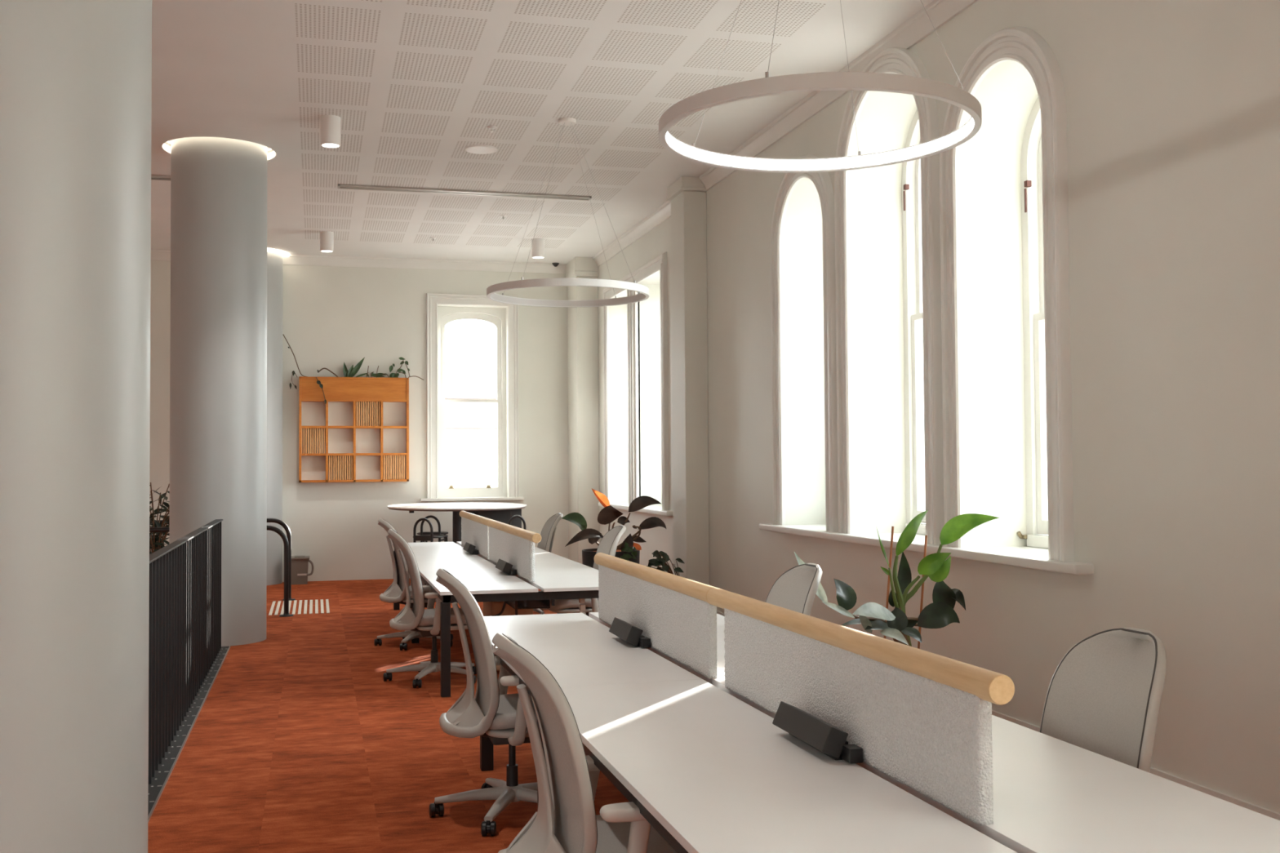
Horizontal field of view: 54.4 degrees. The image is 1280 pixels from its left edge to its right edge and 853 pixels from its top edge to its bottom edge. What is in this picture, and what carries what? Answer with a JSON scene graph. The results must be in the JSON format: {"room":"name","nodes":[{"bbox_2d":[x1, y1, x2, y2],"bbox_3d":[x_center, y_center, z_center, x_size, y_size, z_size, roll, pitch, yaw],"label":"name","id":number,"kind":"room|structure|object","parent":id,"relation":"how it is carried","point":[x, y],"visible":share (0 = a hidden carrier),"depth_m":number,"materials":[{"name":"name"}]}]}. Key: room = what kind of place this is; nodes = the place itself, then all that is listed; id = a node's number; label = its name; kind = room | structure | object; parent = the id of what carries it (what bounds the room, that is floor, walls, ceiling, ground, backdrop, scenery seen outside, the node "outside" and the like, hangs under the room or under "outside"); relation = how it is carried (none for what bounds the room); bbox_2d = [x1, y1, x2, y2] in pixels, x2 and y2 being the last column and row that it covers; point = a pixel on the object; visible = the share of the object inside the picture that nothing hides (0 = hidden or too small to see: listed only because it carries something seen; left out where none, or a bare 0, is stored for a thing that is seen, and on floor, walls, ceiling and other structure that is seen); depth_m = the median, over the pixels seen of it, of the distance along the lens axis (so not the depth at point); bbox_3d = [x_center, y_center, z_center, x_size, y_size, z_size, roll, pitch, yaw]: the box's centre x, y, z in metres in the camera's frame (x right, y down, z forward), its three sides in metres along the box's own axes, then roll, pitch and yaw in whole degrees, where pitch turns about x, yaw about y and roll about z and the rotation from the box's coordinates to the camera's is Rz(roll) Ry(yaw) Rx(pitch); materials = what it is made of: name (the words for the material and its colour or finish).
{"room":"open-plan office","nodes":[
{"label":"open-plan office","id":0,"kind":"room"},
{"bbox_2d":[0,0,151,852],"bbox_3d":[-1.756,-0.699,3.307,1.200,4.820,1.200,0,-2,-15],"label":"round column","id":1,"kind":"structure","parent":0,"point":[76,75],"depth_m":3.06,"materials":[{"name":"grey paint"}]},
{"bbox_2d":[160,136,277,646],"bbox_3d":[-3.900,-0.439,11.528,1.200,4.820,1.200,0,-2,-15],"label":"round column","id":2,"kind":"structure","parent":0,"point":[218,343],"depth_m":11.18,"materials":[{"name":"grey paint"}]},
{"bbox_2d":[266,248,289,585],"bbox_3d":[-5.344,-0.123,17.066,1.030,4.540,1.030,0,-2,-15],"label":"round column","id":3,"kind":"structure","parent":0,"point":[274,256],"depth_m":16.89,"materials":[{"name":"grey paint"}]},
{"bbox_2d":[149,260,568,582],"bbox_3d":[-5.973,-0.166,17.162,10.700,4.640,0.340,0,-2,-15],"label":"wall","id":4,"kind":"structure","parent":0,"point":[332,316],"depth_m":17.55,"materials":[{"name":"white paint"}]},
{"bbox_2d":[298,376,408,482],"bbox_3d":[-3.997,0.045,17.417,1.495,1.463,0.149,0,-2,-15],"label":"wall shelf","id":5,"kind":"object","parent":4,"relation":"attached to","point":[380,390],"visible":1,"depth_m":17.36,"materials":[{"name":"orange wood"}]},
{"bbox_2d":[283,334,338,404],"bbox_3d":[-4.553,-0.793,17.227,0.763,0.976,0.179,0,-2,-15],"label":"trailing vine","id":6,"kind":"object","parent":5,"relation":"on","point":[318,382],"visible":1,"depth_m":17.23,"materials":[{"name":"green plant"}]},
{"bbox_2d":[342,357,367,377],"bbox_3d":[-3.983,-0.807,17.453,0.356,0.343,0.110,0,-2,-15],"label":"bromeliad","id":7,"kind":"object","parent":5,"relation":"on","point":[352,371],"visible":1,"depth_m":17.44,"materials":[{"name":"green plant"}]},
{"bbox_2d":[366,357,423,380],"bbox_3d":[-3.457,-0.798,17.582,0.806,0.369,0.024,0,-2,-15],"label":"pothos","id":8,"kind":"object","parent":5,"relation":"on","point":[396,375],"visible":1,"depth_m":17.58,"materials":[{"name":"green plant"}]},
{"bbox_2d":[151,249,566,273],"bbox_3d":[-5.792,-2.323,17.069,10.400,0.135,0.063,0,-2,-15],"label":"trim","id":9,"kind":"structure","parent":4,"relation":"attached to","point":[156,255],"depth_m":17.73,"materials":[{"name":"white paint"}]},
{"bbox_2d":[420,293,524,501],"bbox_3d":[-2.444,-0.416,18.012,1.480,2.972,0.330,0,-2,-15],"label":"window","id":10,"kind":"structure","parent":4,"relation":"in","point":[437,317],"depth_m":18.01,"materials":[{"name":"white wood"}]},
{"bbox_2d":[551,262,559,266],"bbox_3d":[-1.238,-2.373,18.216,0.110,0.075,0.145,0,-2,-15],"label":"sensor","id":11,"kind":"object","parent":4,"relation":"attached to","point":[555,264],"visible":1,"depth_m":18.17,"materials":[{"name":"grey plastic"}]},
{"bbox_2d":[147,578,629,852],"bbox_3d":[-2.877,1.921,5.873,10.400,0.250,22.930,0,-2,-15],"label":"floor","id":12,"kind":"structure","parent":0,"point":[300,742],"depth_m":6.90,"materials":[{"name":"orange wood"}]},
{"bbox_2d":[149,482,169,554],"bbox_3d":[-5.261,1.323,13.569,0.864,1.438,0.820,-1,-2,27],"label":"leafy tree","id":13,"kind":"object","parent":12,"relation":"on","point":[156,543],"visible":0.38,"depth_m":13.47,"materials":[{"name":"green plant"}]},
{"bbox_2d":[147,519,230,822],"bbox_3d":[-2.715,1.276,7.223,0.153,1.158,7.820,0,-2,-15],"label":"stair railing","id":14,"kind":"object","parent":12,"relation":"on","point":[186,654],"visible":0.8,"depth_m":7.64,"materials":[{"name":"metal"}]},
{"bbox_2d":[149,525,293,617],"bbox_3d":[-4.519,1.539,13.113,1.675,0.970,0.150,0,-2,-15],"label":"handrail","id":15,"kind":"object","parent":12,"relation":"on","point":[281,533],"visible":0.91,"depth_m":13.28,"materials":[{"name":"black metal"}]},
{"bbox_2d":[151,518,295,600],"bbox_3d":[-4.935,1.584,14.689,1.675,0.980,0.150,0,-2,-15],"label":"handrail","id":16,"kind":"object","parent":12,"relation":"on","point":[282,523],"visible":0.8,"depth_m":14.86,"materials":[{"name":"black metal"}]},
{"bbox_2d":[268,599,329,615],"bbox_3d":[-3.856,2.047,14.118,0.637,0.006,1.420,0,-2,-15],"label":"strips","id":17,"kind":"object","parent":12,"relation":"on","point":[322,600],"visible":0.92,"depth_m":14.02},
{"bbox_2d":[291,555,313,584],"bbox_3d":[-4.626,1.952,16.950,0.354,0.375,0.310,0,-2,-15],"label":"waste bin","id":18,"kind":"object","parent":12,"relation":"on","point":[300,564],"visible":0.92,"depth_m":16.82,"materials":[{"name":"beige plastic"}]},
{"bbox_2d":[373,518,453,650],"bbox_3d":[-2.010,1.382,11.134,0.712,1.131,0.717,0,-2,-16],"label":"chair","id":19,"kind":"object","parent":12,"relation":"on","point":[394,593],"visible":0.54,"depth_m":10.97,"materials":[{"name":"grey plastic"}]},
{"bbox_2d":[382,528,476,688],"bbox_3d":[-1.554,1.327,9.311,0.712,1.126,0.717,0,-2,-15],"label":"chair","id":20,"kind":"object","parent":12,"relation":"on","point":[427,621],"visible":0.89,"depth_m":9.13,"materials":[{"name":"grey plastic"}]},
{"bbox_2d":[413,517,448,585],"bbox_3d":[-2.503,1.572,14.852,0.380,0.980,0.418,-1,-2,15],"label":"bar stool","id":21,"kind":"object","parent":12,"relation":"on","point":[425,538],"visible":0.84,"depth_m":14.68,"materials":[{"name":"black metal"}]},
{"bbox_2d":[417,515,448,542],"bbox_3d":[-2.591,1.594,15.552,0.380,0.980,0.418,0,-2,-2],"label":"bar stool","id":22,"kind":"object","parent":12,"relation":"on","point":[439,532],"visible":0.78,"depth_m":15.36,"materials":[{"name":"black metal"}]},
{"bbox_2d":[386,502,526,543],"bbox_3d":[-2.400,1.570,16.332,1.800,1.072,2.500,0,-2,-15],"label":"table","id":23,"kind":"object","parent":12,"relation":"on","point":[503,513],"visible":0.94,"depth_m":16.07,"materials":[{"name":"laminate"}]},
{"bbox_2d":[429,568,537,835],"bbox_3d":[-0.607,1.214,5.736,0.712,1.126,0.717,0,-2,-15],"label":"chair","id":24,"kind":"object","parent":12,"relation":"on","point":[494,713],"visible":0.77,"depth_m":5.56,"materials":[{"name":"grey plastic"}]},
{"bbox_2d":[391,541,599,697],"bbox_3d":[-1.389,1.587,11.425,1.420,0.730,5.598,0,-2,-15],"label":"desk","id":25,"kind":"object","parent":12,"relation":"on","point":[557,576],"visible":0.62,"depth_m":9.41,"materials":[{"name":"white laminate"}]},
{"bbox_2d":[462,542,478,554],"bbox_3d":[-1.659,1.195,12.195,0.106,0.102,0.400,0,-2,-15],"label":"box","id":26,"kind":"object","parent":25,"relation":"on","point":[468,547],"visible":1,"depth_m":12.05,"materials":[{"name":"grey plastic"}]},
{"bbox_2d":[459,511,489,559],"bbox_3d":[-1.657,1.072,12.533,0.072,0.368,2.295,0,-2,-15],"label":"screen","id":27,"kind":"object","parent":25,"relation":"on","point":[474,528],"visible":0.94,"depth_m":12.25,"materials":[{"name":"white fabric"}]},
{"bbox_2d":[483,601,506,616],"bbox_3d":[-1.082,1.290,8.747,0.291,0.127,0.063,0,-2,-27],"label":"power cable","id":28,"kind":"object","parent":25,"relation":"hanging from","point":[504,602],"visible":0.39,"depth_m":8.79,"materials":[{"name":"black plastic"}]},
{"bbox_2d":[495,559,516,575],"bbox_3d":[-1.072,1.124,9.947,0.106,0.102,0.450,0,-2,-15],"label":"box","id":29,"kind":"object","parent":25,"relation":"on","point":[504,566],"visible":1,"depth_m":9.78,"materials":[{"name":"grey plastic"}]},
{"bbox_2d":[487,519,541,582],"bbox_3d":[-1.058,0.999,10.238,0.072,0.368,2.440,0,-2,-15],"label":"screen","id":30,"kind":"object","parent":25,"relation":"on","point":[514,545],"visible":0.9,"depth_m":9.89,"materials":[{"name":"white fabric"}]},
{"bbox_2d":[515,600,518,615],"bbox_3d":[-0.863,1.538,8.872,0.048,0.630,0.118,-1,-2,31],"label":"power cable","id":31,"kind":"object","parent":25,"relation":"hanging from","point":[516,602],"visible":0.23,"depth_m":8.85,"materials":[{"name":"black plastic"}]},
{"bbox_2d":[506,600,555,608],"bbox_3d":[-1.391,1.346,11.392,0.260,0.110,5.400,0,-2,-15],"label":"cable tray","id":32,"kind":"object","parent":25,"relation":"on","point":[522,604],"depth_m":9.14,"materials":[{"name":"black metal"}]},
{"bbox_2d":[578,598,586,614],"bbox_3d":[-0.400,1.545,8.945,0.073,0.639,0.040,0,-2,-15],"label":"spine","id":33,"kind":"object","parent":25,"relation":"hanging from","point":[582,606],"visible":0.13,"depth_m":8.93,"materials":[{"name":"grey plastic"}]},
{"bbox_2d":[508,515,526,529],"bbox_3d":[-1.622,1.585,15.495,0.380,0.980,0.418,1,-2,-33],"label":"bar stool","id":34,"kind":"object","parent":12,"relation":"on","point":[514,516],"visible":0.21,"depth_m":15.35,"materials":[{"name":"black metal"}]},
{"bbox_2d":[533,512,563,614],"bbox_3d":[-1.133,1.462,13.132,0.712,1.079,0.717,0,-2,-15],"label":"chair","id":35,"kind":"object","parent":12,"relation":"on","point":[548,532],"visible":0.23,"depth_m":13.21,"materials":[{"name":"grey plastic"}]},
{"bbox_2d":[492,632,676,852],"bbox_3d":[-0.111,1.162,3.716,0.712,1.102,0.717,0,-2,-16],"label":"chair","id":36,"kind":"object","parent":12,"relation":"on","point":[566,820],"visible":0.87,"depth_m":3.56,"materials":[{"name":"grey plastic"}]},
{"bbox_2d":[547,524,626,616],"bbox_3d":[-0.437,1.381,10.504,0.712,1.073,0.717,0,-2,-15],"label":"chair","id":37,"kind":"object","parent":12,"relation":"on","point":[608,544],"visible":0.36,"depth_m":10.35,"materials":[{"name":"grey plastic"}]},
{"bbox_2d":[562,488,666,568],"bbox_3d":[-0.280,1.330,13.292,1.193,1.341,0.686,0,-2,-15],"label":"rubber plant","id":38,"kind":"object","parent":12,"relation":"on","point":[625,551],"visible":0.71,"depth_m":13.22,"materials":[{"name":"green plant"}]},
{"bbox_2d":[645,550,684,576],"bbox_3d":[0.286,1.585,12.160,0.537,0.756,0.297,0,-2,-22],"label":"potted plant","id":39,"kind":"object","parent":12,"relation":"on","point":[658,562],"visible":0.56,"depth_m":12.10,"materials":[{"name":"green plant"}]},
{"bbox_2d":[765,563,822,615],"bbox_3d":[0.635,1.258,6.456,0.712,1.062,0.717,0,-2,-19],"label":"chair","id":40,"kind":"object","parent":12,"relation":"on","point":[795,589],"visible":0.13,"depth_m":6.60,"materials":[{"name":"grey fabric"}]},
{"bbox_2d":[465,612,1279,852],"bbox_3d":[0.336,1.377,4.810,1.420,0.730,5.118,0,-2,-15],"label":"desk","id":41,"kind":"object","parent":12,"relation":"on","point":[708,767],"visible":0.58,"depth_m":3.35,"materials":[{"name":"white laminate"}]},
{"bbox_2d":[608,617,650,648],"bbox_3d":[-0.053,1.000,6.039,0.106,0.102,0.410,0,-2,-15],"label":"box","id":42,"kind":"object","parent":41,"relation":"on","point":[631,634],"visible":1,"depth_m":5.91,"materials":[{"name":"grey plastic"}]},
{"bbox_2d":[594,552,717,679],"bbox_3d":[0.038,0.866,6.034,0.072,0.368,2.094,0,-2,-15],"label":"screen","id":43,"kind":"object","parent":41,"relation":"on","point":[673,611],"visible":0.95,"depth_m":5.66,"materials":[{"name":"white fabric"}]},
{"bbox_2d":[772,701,862,763],"bbox_3d":[0.533,0.929,3.790,0.106,0.102,0.460,0,-2,-15],"label":"power outlet","id":44,"kind":"object","parent":41,"relation":"on","point":[827,739],"visible":1,"depth_m":3.68,"materials":[{"name":"grey plastic"}]},
{"bbox_2d":[706,587,1014,825],"bbox_3d":[0.577,0.800,3.966,0.072,0.368,2.170,0,-2,-15],"label":"screen","id":45,"kind":"object","parent":41,"relation":"on","point":[920,718],"visible":0.95,"depth_m":3.48,"materials":[{"name":"white fabric"}]},
{"bbox_2d":[794,510,999,648],"bbox_3d":[1.437,1.135,6.921,1.191,1.325,0.453,1,-2,-34],"label":"potted plant","id":46,"kind":"object","parent":12,"relation":"on","point":[896,625],"visible":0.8,"depth_m":7.04,"materials":[{"name":"plant"}]},
{"bbox_2d":[1039,626,1166,772],"bbox_3d":[1.321,1.179,3.867,0.712,1.056,0.717,0,-2,-19],"label":"chair","id":47,"kind":"object","parent":12,"relation":"on","point":[1104,696],"visible":0.31,"depth_m":3.97,"materials":[{"name":"grey fabric"}]},
{"bbox_2d":[151,0,933,263],"bbox_3d":[-2.909,-2.792,6.014,10.400,0.100,22.930,0,-2,-15],"label":"ceiling","id":48,"kind":"structure","parent":0,"point":[411,85],"depth_m":9.98,"materials":[{"name":"white paint"}]},
{"bbox_2d":[151,174,170,180],"bbox_3d":[-5.877,-2.521,12.340,2.650,0.022,0.140,0,-2,-15],"label":"ceiling vent","id":49,"kind":"object","parent":48,"relation":"in","point":[155,177],"visible":0.02,"depth_m":12.56,"materials":[{"name":"metal"}]},
{"bbox_2d":[320,231,333,252],"bbox_3d":[-3.944,-2.325,15.671,0.166,0.240,0.166,0,-2,-15],"label":"ceiling light","id":50,"kind":"object","parent":48,"relation":"in","point":[326,237],"visible":1,"depth_m":15.60,"materials":[{"name":"white metal"}]},
{"bbox_2d":[320,115,340,147],"bbox_3d":[-2.611,-2.489,10.502,0.166,0.240,0.166,0,-2,-15],"label":"ceiling light","id":51,"kind":"object","parent":48,"relation":"in","point":[330,124],"visible":1,"depth_m":10.43,"materials":[{"name":"white metal"}]},
{"bbox_2d":[337,183,591,200],"bbox_3d":[-1.859,-2.517,13.388,2.705,0.022,0.140,0,-2,-15],"label":"ceiling vent","id":52,"kind":"object","parent":48,"relation":"in","point":[340,185],"visible":0.98,"depth_m":13.35,"materials":[{"name":"metal"}]},
{"bbox_2d":[465,144,497,154],"bbox_3d":[-1.477,-2.575,11.576,0.300,0.020,0.300,0,-2,-15],"label":"ceiling speaker","id":53,"kind":"object","parent":48,"relation":"attached to","point":[475,148],"visible":1,"depth_m":11.53},
{"bbox_2d":[487,125,496,132],"bbox_3d":[-1.289,-2.592,10.830,0.084,0.053,0.084,0,-2,-15],"label":"sprinkler","id":54,"kind":"object","parent":48,"relation":"attached to","point":[491,127],"visible":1,"depth_m":10.82,"materials":[{"name":"metal"}]},
{"bbox_2d":[531,238,544,258],"bbox_3d":[-1.331,-2.326,16.259,0.166,0.240,0.166,0,-2,-15],"label":"ceiling spotlight","id":55,"kind":"object","parent":48,"relation":"in","point":[538,244],"visible":1,"depth_m":16.19,"materials":[{"name":"white metal"}]},
{"bbox_2d":[486,117,648,307],"bbox_3d":[-0.616,-1.859,10.610,1.380,1.520,1.380,0,-2,-15],"label":"pendant","id":56,"kind":"object","parent":48,"relation":"hanging from","point":[491,290],"visible":1,"depth_m":10.44,"materials":[{"name":"metal"}]},
{"bbox_2d":[490,293,645,306],"bbox_3d":[-0.610,-1.131,10.588,1.338,0.050,1.338,0,-2,-15],"label":"diffuser","id":57,"kind":"object","parent":56,"relation":"attached to","point":[495,297],"depth_m":11.13,"materials":[{"name":"white plastic"}]},
{"bbox_2d":[658,0,982,173],"bbox_3d":[0.765,-2.024,5.434,1.380,1.520,1.380,0,-2,-15],"label":"pendant","id":58,"kind":"object","parent":48,"relation":"hanging from","point":[829,81],"visible":1,"depth_m":5.09,"materials":[{"name":"white metal"}]},
{"bbox_2d":[665,118,974,170],"bbox_3d":[0.771,-1.295,5.412,1.338,0.050,1.338,0,-2,-15],"label":"diffuser","id":59,"kind":"object","parent":58,"relation":"attached to","point":[962,135],"depth_m":5.93,"materials":[{"name":"white plastic"}]},
{"bbox_2d":[597,0,1279,813],"bbox_3d":[3.007,-0.511,7.692,1.900,4.640,23.330,0,-2,-15],"label":"wall","id":60,"kind":"structure","parent":0,"point":[1173,106],"depth_m":6.61,"materials":[{"name":"white paint"}]},
{"bbox_2d":[565,257,599,564],"bbox_3d":[-0.834,-0.128,17.950,0.355,4.540,0.725,0,-2,-15],"label":"column","id":61,"kind":"structure","parent":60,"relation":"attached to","point":[582,322],"depth_m":17.67,"materials":[{"name":"white paint"}]},
{"bbox_2d":[598,502,673,515],"bbox_3d":[0.113,1.032,15.713,0.530,0.055,3.500,0,-2,-15],"label":"windowsill","id":62,"kind":"structure","parent":60,"relation":"attached to","point":[657,510],"depth_m":14.97,"materials":[{"name":"white paint"}]},
{"bbox_2d":[603,251,668,510],"bbox_3d":[-0.089,-0.477,15.729,0.075,2.965,3.100,0,-2,-15],"label":"trim","id":63,"kind":"structure","parent":60,"relation":"attached to","point":[659,264],"depth_m":15.55,"materials":[{"name":"white paint"}]},
{"bbox_2d":[666,176,709,585],"bbox_3d":[0.501,-0.286,12.963,0.290,4.540,0.575,0,-2,-15],"label":"pilaster","id":64,"kind":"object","parent":60,"relation":"attached to","point":[686,195],"depth_m":12.76,"materials":[{"name":"white paint"}]},
{"bbox_2d":[592,0,977,266],"bbox_3d":[2.080,-2.670,7.311,0.090,0.135,22.930,0,-2,-15],"label":"trim","id":65,"kind":"structure","parent":60,"relation":"attached to","point":[917,28],"depth_m":10.10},
{"bbox_2d":[770,154,838,532],"bbox_3d":[1.597,-0.700,10.313,0.606,3.064,1.330,0,-2,-15],"label":"window","id":66,"kind":"structure","parent":60,"relation":"in","point":[822,182],"depth_m":10.00,"materials":[{"name":"white wood"}]},
{"bbox_2d":[834,47,944,545],"bbox_3d":[1.980,-0.937,8.847,0.606,3.446,1.577,0,-2,-15],"label":"window","id":67,"kind":"structure","parent":60,"relation":"in","point":[921,224],"depth_m":9.33,"materials":[{"name":"white wood"}]},
{"bbox_2d":[759,523,1093,574],"bbox_3d":[1.912,0.812,8.775,0.550,0.055,4.740,0,-2,-15],"label":"trim","id":68,"kind":"structure","parent":60,"relation":"attached to","point":[1026,557],"depth_m":7.64,"materials":[{"name":"white paint"}]},
{"bbox_2d":[716,610,1279,820],"bbox_3d":[2.147,1.741,7.189,0.015,0.120,22.930,0,-2,-15],"label":"baseboard","id":69,"kind":"structure","parent":60,"relation":"attached to","point":[1222,796],"depth_m":5.67,"materials":[{"name":"white wood"}]},
{"bbox_2d":[939,26,1074,561],"bbox_3d":[2.367,-0.792,7.362,0.606,3.061,1.332,0,-2,-15],"label":"window","id":70,"kind":"structure","parent":60,"relation":"in","point":[1043,166],"depth_m":7.72,"materials":[{"name":"white wood"}]},
{"label":"outside","id":71,"kind":"structure","parent":0,"visible":0},
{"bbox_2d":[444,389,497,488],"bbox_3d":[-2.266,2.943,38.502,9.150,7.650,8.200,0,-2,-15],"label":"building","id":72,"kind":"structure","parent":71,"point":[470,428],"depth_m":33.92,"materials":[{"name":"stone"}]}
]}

